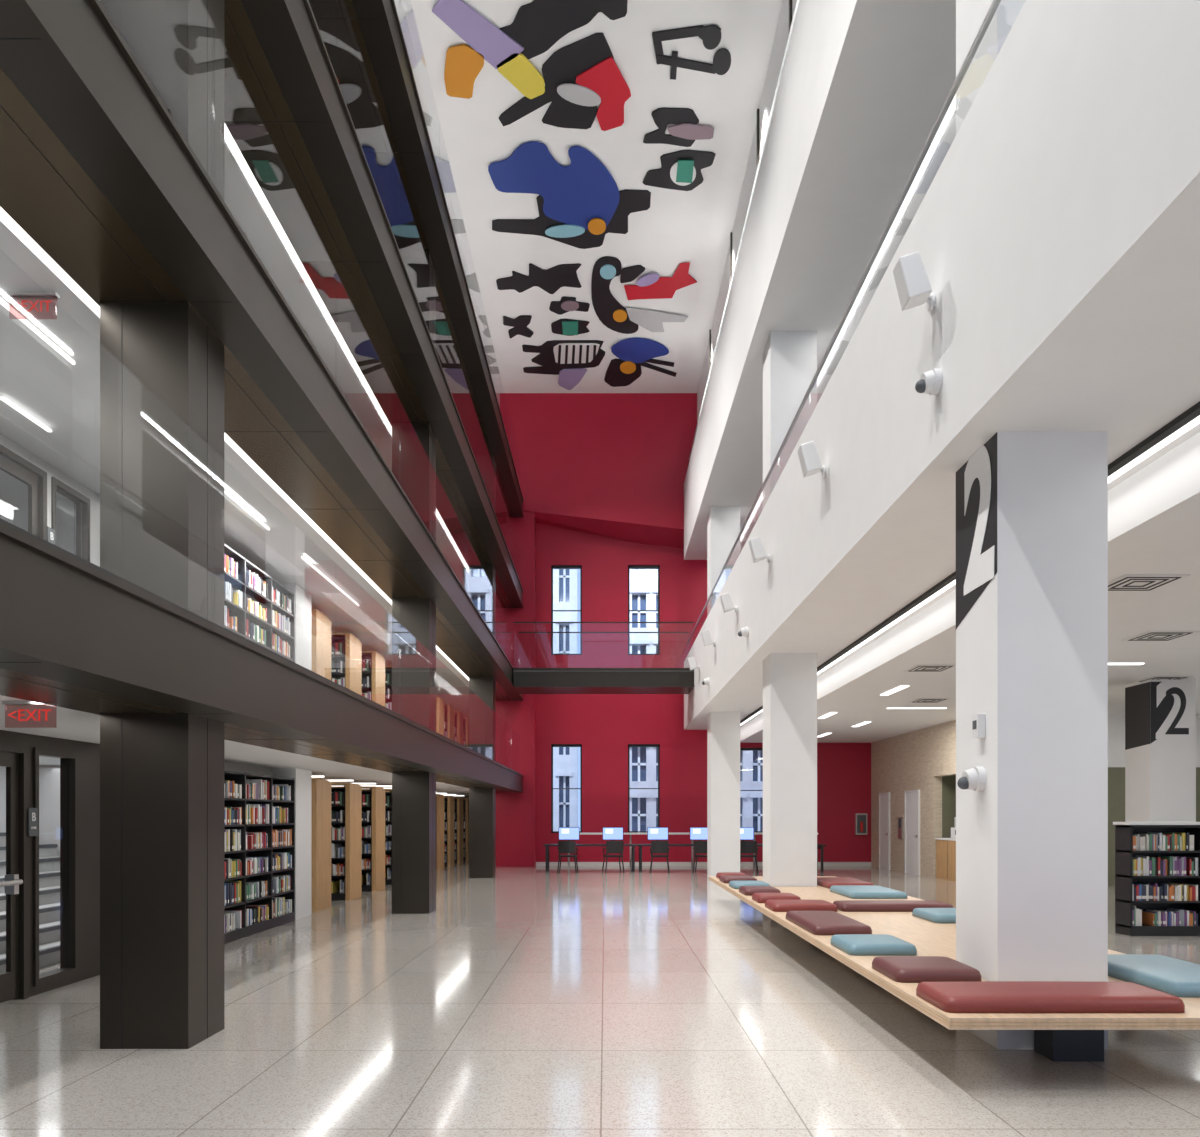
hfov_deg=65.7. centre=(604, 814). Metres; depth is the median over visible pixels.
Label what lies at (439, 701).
book stack
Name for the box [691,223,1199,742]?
ceiling
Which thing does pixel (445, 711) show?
books
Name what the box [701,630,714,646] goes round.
loudspeaker
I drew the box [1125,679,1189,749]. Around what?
sign
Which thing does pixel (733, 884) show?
seat cushion
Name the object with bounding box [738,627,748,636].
security camera
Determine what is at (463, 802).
books
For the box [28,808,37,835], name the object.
room sign
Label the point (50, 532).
room sign
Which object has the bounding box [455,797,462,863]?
book stack
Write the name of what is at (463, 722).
books
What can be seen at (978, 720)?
wall sensor
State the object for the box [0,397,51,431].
ceiling light
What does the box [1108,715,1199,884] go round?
wall
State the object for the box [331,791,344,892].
books
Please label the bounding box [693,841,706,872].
office chair
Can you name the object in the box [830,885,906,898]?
seat cushion
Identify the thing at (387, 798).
books
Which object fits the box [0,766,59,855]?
wall
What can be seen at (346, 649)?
book stack
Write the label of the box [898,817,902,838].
wall panel
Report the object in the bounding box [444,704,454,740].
book stack
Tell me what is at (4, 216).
ceiling light strip
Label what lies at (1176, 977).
seat cushion
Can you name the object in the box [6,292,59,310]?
exit sign
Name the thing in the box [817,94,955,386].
recessed light
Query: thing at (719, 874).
seat cushion
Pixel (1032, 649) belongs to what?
column
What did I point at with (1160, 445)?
light
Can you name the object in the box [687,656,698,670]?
loudspeaker
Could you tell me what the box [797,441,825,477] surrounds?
loudspeaker
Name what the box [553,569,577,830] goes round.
building
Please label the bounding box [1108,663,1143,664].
recessed light
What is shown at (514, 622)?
glass railing
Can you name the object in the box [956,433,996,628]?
sign
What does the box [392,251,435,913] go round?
column
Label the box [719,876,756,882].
seat cushion
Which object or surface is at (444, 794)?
light
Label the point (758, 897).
seat cushion
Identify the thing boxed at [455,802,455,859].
books
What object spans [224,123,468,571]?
ceiling light strip
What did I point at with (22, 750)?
frame
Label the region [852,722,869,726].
recessed light
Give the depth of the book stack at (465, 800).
31.40 m
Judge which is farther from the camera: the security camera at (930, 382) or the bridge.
the bridge
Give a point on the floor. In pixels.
(590, 1001)
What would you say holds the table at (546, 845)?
on the floor
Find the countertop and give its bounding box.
[568,833,817,869]
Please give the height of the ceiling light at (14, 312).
0.025 m
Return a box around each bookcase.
[224,543,294,662]
[224,770,294,943]
[1113,822,1199,935]
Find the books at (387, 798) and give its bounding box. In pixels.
[385,796,390,878]
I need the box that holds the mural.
[432,0,730,389]
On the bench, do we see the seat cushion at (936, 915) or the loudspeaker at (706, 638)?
the seat cushion at (936, 915)
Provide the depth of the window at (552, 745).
28.36 m
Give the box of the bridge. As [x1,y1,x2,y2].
[513,668,693,693]
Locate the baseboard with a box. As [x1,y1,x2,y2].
[536,862,870,865]
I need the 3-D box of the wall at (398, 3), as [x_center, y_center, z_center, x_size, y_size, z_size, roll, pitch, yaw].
[-3.230,-10.950,11.350,0.200,3.200,32.700,0,0,0]
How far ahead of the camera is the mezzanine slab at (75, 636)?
5.80 m
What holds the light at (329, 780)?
attached to the mezzanine slab at (75, 636)
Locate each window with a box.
[551,565,581,654]
[551,744,581,832]
[628,565,659,654]
[628,744,659,832]
[740,748,762,832]
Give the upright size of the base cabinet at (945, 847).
0.990 m
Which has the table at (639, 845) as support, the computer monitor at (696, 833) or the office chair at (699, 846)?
the computer monitor at (696, 833)
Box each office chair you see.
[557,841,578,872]
[602,841,624,872]
[650,841,669,872]
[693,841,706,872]
[740,841,758,872]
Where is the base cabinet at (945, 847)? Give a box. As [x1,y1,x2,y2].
[935,838,955,881]
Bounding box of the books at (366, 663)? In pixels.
[362,659,370,699]
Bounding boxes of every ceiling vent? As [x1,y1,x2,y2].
[904,665,955,671]
[908,698,949,702]
[1108,574,1189,590]
[1122,631,1199,640]
[1134,676,1192,681]
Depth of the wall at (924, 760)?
23.80 m
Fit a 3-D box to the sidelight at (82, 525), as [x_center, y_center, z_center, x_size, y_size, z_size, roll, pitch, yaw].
[-5.440,-2.275,9.395,0.120,2.050,0.650,0,0,0]
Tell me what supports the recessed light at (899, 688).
in the ceiling at (1134, 378)
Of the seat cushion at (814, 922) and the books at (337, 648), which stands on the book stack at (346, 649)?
the books at (337, 648)
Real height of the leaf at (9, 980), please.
2.050 m
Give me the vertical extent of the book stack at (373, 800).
2.130 m
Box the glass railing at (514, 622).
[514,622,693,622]
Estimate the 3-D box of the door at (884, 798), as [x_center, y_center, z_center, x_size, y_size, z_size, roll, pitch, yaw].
[8.059,0.450,26.875,0.082,2.200,0.950,0,0,0]
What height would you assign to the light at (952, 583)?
0.060 m
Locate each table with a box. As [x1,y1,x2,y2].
[543,844,636,871]
[637,844,693,871]
[757,844,825,871]
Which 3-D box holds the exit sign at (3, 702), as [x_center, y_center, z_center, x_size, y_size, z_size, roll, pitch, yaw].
[-3.470,-0.608,5.620,0.320,0.160,0.050,0,0,0]
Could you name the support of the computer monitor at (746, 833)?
on the table at (819, 846)
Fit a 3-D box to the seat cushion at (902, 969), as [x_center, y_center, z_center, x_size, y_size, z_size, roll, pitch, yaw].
[2.240,1.071,6.525,0.580,0.097,0.650,0,0,0]
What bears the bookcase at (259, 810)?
on the floor
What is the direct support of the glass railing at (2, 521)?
on the mezzanine slab at (75, 636)
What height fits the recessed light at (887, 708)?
0.015 m
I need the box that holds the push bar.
[0,874,22,893]
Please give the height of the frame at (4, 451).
2.130 m
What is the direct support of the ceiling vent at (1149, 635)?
in the ceiling at (1134, 378)
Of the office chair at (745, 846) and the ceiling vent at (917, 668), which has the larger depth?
the office chair at (745, 846)
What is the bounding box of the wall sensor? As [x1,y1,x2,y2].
[972,714,984,738]
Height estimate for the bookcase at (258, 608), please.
2.090 m
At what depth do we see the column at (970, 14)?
6.51 m
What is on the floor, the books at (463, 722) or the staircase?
the staircase
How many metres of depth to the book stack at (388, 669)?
20.63 m
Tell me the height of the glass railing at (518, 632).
1.225 m
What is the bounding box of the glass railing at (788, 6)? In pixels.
[697,0,796,421]
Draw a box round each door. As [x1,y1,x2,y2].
[879,792,889,869]
[904,790,919,874]
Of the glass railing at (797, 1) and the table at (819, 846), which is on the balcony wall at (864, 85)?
the glass railing at (797, 1)
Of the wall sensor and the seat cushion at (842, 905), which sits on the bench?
the seat cushion at (842, 905)
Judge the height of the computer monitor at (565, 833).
0.470 m
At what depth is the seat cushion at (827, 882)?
14.42 m
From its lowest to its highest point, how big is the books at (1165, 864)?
1.216 m
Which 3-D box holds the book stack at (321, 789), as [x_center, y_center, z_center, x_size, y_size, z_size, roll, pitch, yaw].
[-6.460,0.485,15.295,3.680,2.130,0.810,0,0,0]
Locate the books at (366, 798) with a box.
[362,794,370,884]
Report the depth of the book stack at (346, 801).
16.95 m
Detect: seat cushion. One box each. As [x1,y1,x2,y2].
[716,872,746,878]
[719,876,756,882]
[729,880,769,888]
[739,886,780,895]
[752,893,800,902]
[765,900,836,911]
[786,911,871,934]
[817,877,873,888]
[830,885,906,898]
[831,934,916,955]
[833,900,952,911]
[872,956,981,982]
[912,908,955,922]
[916,981,1184,1012]
[1108,954,1199,997]
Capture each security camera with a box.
[702,678,708,684]
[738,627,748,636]
[915,369,942,394]
[957,766,986,790]
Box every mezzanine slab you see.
[0,0,523,717]
[0,523,523,796]
[224,0,523,607]
[309,0,523,516]
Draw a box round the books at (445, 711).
[444,710,446,736]
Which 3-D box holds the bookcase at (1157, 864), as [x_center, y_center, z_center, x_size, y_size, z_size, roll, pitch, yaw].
[8.570,0.820,12.075,3.740,1.460,0.390,0,0,0]
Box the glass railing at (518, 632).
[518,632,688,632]
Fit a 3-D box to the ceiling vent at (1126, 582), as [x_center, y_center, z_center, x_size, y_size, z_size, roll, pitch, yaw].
[5.050,-2.192,8.800,0.600,0.017,0.600,0,0,0]
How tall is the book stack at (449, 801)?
2.130 m
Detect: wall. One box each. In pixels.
[0,433,311,670]
[0,730,311,996]
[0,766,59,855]
[394,0,499,406]
[496,393,870,866]
[684,0,955,559]
[871,720,955,877]
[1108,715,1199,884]
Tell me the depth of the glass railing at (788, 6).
17.39 m
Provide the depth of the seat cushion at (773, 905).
10.77 m
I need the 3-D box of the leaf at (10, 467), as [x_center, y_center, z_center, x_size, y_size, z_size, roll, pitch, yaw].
[-5.440,-2.215,8.435,0.040,2.050,0.950,0,0,0]
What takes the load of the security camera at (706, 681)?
attached to the parapet
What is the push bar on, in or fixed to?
attached to the leaf at (9, 980)
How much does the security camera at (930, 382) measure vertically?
0.170 m
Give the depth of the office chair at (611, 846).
24.73 m
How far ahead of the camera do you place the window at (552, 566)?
28.36 m
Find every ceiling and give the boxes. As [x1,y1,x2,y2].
[402,0,782,392]
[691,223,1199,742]
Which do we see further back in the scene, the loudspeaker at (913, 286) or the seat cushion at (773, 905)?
the seat cushion at (773, 905)
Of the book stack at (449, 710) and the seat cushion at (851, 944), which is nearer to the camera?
the seat cushion at (851, 944)
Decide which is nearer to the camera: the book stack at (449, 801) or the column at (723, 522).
the column at (723, 522)
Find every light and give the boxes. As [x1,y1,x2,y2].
[0,297,74,364]
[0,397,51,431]
[224,489,269,529]
[301,556,358,605]
[329,780,375,783]
[436,793,463,795]
[740,491,762,541]
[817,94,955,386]
[817,579,955,674]
[818,712,836,718]
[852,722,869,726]
[881,686,908,694]
[887,708,945,708]
[1108,415,1199,482]
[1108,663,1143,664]
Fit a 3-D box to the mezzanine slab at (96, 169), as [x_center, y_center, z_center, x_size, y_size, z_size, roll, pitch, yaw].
[-7.210,-3.649,15.250,9.580,0.501,40.500,0,0,0]
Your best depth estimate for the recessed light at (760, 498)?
23.74 m
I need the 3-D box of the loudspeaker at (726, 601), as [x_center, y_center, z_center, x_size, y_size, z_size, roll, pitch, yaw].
[2.200,-3.765,16.534,0.299,0.332,0.248,0,0,0]
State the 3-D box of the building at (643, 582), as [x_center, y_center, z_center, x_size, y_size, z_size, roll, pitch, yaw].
[7.850,-9.350,40.240,16.300,22.200,0.720,0,0,0]
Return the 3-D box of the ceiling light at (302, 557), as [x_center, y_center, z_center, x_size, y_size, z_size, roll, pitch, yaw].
[-3.961,-3.382,13.542,0.047,0.025,2.836,0,0,0]
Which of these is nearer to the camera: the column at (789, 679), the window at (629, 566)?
the column at (789, 679)
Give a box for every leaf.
[0,454,38,536]
[0,751,18,1002]
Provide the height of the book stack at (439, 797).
2.130 m
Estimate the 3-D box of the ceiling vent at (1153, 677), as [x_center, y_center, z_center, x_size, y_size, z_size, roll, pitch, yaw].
[9.000,-2.192,15.000,0.600,0.017,0.600,0,0,0]
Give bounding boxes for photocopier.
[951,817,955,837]
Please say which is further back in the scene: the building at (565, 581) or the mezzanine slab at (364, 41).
the building at (565, 581)
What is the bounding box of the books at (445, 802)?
[444,801,446,862]
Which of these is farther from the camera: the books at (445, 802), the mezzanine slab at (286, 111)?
the books at (445, 802)
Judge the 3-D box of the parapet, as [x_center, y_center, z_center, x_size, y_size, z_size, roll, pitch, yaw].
[2.450,-3.545,11.350,0.200,2.010,32.700,0,0,0]
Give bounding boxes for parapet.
[684,0,1199,729]
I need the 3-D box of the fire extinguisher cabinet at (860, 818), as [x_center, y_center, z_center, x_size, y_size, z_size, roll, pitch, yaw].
[7.775,0.275,28.203,0.350,0.650,0.192,0,0,0]
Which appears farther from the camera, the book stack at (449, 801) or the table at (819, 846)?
the book stack at (449, 801)
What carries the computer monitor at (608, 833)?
on the table at (546, 845)
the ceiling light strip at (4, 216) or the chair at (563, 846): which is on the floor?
the chair at (563, 846)
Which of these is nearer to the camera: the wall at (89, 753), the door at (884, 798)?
the wall at (89, 753)
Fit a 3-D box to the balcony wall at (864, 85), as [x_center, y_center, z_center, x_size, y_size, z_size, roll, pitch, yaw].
[8.175,-8.675,11.650,11.650,2.350,33.300,0,0,0]
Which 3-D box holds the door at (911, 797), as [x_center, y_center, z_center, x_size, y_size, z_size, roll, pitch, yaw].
[8.059,0.450,24.450,0.082,2.200,1.100,0,0,0]
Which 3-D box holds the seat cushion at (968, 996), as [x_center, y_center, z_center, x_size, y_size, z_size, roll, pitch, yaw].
[2.615,1.071,5.535,1.370,0.097,0.570,0,0,0]
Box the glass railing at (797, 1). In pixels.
[689,0,798,459]
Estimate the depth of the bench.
5.87 m
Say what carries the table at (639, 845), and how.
on the floor
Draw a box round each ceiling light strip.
[0,207,468,679]
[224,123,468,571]
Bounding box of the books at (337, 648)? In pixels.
[331,642,344,686]
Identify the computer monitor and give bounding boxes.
[559,827,578,840]
[602,827,622,840]
[647,827,667,840]
[690,827,706,840]
[740,827,753,840]
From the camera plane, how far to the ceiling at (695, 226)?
17.97 m
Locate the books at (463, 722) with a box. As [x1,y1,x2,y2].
[463,722,464,745]
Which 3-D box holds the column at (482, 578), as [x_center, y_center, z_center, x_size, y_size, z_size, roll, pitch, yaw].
[-3.051,-3.650,23.192,0.587,10.400,0.587,0,0,0]
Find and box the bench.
[709,876,1199,1060]
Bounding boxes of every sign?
[2,701,58,720]
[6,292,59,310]
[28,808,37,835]
[47,526,54,544]
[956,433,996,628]
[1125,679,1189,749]
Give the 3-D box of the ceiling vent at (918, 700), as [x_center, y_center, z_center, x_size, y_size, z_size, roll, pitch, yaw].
[6.200,-2.192,17.800,0.600,0.017,0.600,0,0,0]
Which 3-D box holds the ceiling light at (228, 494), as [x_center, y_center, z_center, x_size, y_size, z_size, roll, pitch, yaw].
[-3.960,-3.382,10.303,0.049,0.025,1.349,0,0,0]
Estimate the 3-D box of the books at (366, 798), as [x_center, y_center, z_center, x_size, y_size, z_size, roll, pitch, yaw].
[-6.494,0.489,19.059,3.543,1.869,0.482,0,0,0]
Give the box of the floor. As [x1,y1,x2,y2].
[0,861,1199,1136]
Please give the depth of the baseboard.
28.28 m
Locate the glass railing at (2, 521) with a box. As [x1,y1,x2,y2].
[0,518,519,773]
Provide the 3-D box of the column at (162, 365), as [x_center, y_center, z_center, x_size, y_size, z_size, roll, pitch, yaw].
[-3.051,-3.650,6.452,0.587,10.400,0.587,0,0,0]
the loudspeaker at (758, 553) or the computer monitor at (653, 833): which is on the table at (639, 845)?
the computer monitor at (653, 833)
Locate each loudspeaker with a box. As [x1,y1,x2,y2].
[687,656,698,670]
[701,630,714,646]
[720,592,736,612]
[749,537,769,562]
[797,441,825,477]
[893,252,934,311]
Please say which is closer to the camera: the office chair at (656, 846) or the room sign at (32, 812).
the room sign at (32, 812)
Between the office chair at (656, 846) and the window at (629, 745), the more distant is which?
the window at (629, 745)
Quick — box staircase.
[0,832,59,972]
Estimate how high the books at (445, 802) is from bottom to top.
1.869 m
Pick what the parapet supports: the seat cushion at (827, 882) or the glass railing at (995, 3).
the glass railing at (995, 3)
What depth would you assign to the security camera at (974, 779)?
6.37 m
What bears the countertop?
on the floor
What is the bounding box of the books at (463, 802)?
[463,802,464,856]
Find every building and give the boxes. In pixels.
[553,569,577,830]
[630,569,762,830]
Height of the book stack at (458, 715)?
2.130 m
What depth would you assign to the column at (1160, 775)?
15.00 m
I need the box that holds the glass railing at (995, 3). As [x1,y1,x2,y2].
[687,0,1000,643]
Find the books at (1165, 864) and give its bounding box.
[1133,832,1197,925]
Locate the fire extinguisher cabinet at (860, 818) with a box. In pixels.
[855,813,866,834]
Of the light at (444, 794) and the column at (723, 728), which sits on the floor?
the column at (723, 728)
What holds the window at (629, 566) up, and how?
in the wall
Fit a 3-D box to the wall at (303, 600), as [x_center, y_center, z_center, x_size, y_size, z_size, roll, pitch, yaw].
[-5.055,-2.290,4.725,0.990,2.240,19.450,0,0,0]
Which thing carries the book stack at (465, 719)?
on the mezzanine slab at (75, 636)
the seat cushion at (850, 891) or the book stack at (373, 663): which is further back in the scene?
the book stack at (373, 663)
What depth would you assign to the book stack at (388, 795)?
20.64 m
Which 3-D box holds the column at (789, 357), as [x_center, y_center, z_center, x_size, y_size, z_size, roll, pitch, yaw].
[2.965,-5.725,14.965,0.730,3.750,0.730,0,0,0]
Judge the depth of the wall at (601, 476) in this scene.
28.30 m
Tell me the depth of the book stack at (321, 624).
15.16 m
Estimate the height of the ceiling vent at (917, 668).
0.017 m
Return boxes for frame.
[0,444,46,540]
[0,743,27,999]
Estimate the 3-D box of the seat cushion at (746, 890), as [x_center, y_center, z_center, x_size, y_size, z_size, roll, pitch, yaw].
[2.200,1.071,13.250,0.500,0.097,0.700,0,0,0]
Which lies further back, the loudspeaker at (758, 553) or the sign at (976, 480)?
the loudspeaker at (758, 553)
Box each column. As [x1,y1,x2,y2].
[100,0,223,1048]
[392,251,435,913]
[469,456,495,877]
[707,506,739,616]
[707,712,739,876]
[763,331,816,507]
[763,653,816,885]
[956,0,1025,133]
[956,432,1107,1048]
[1125,679,1195,821]
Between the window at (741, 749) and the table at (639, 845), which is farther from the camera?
the window at (741, 749)
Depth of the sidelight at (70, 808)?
8.57 m
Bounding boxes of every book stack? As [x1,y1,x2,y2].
[312,609,330,679]
[312,779,330,911]
[331,633,361,694]
[331,783,361,900]
[331,786,384,891]
[362,651,384,706]
[362,789,391,884]
[385,666,391,709]
[436,697,443,735]
[436,794,443,870]
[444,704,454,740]
[444,796,454,866]
[455,711,462,744]
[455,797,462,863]
[463,717,468,747]
[463,798,468,860]
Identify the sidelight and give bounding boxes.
[33,747,78,986]
[51,477,89,561]
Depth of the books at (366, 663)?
18.84 m
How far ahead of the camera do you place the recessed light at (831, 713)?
20.42 m
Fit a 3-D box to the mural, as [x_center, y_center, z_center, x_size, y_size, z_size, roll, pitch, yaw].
[-0.293,-12.495,20.701,4.902,0.100,13.303,0,0,0]
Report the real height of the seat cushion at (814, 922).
0.097 m

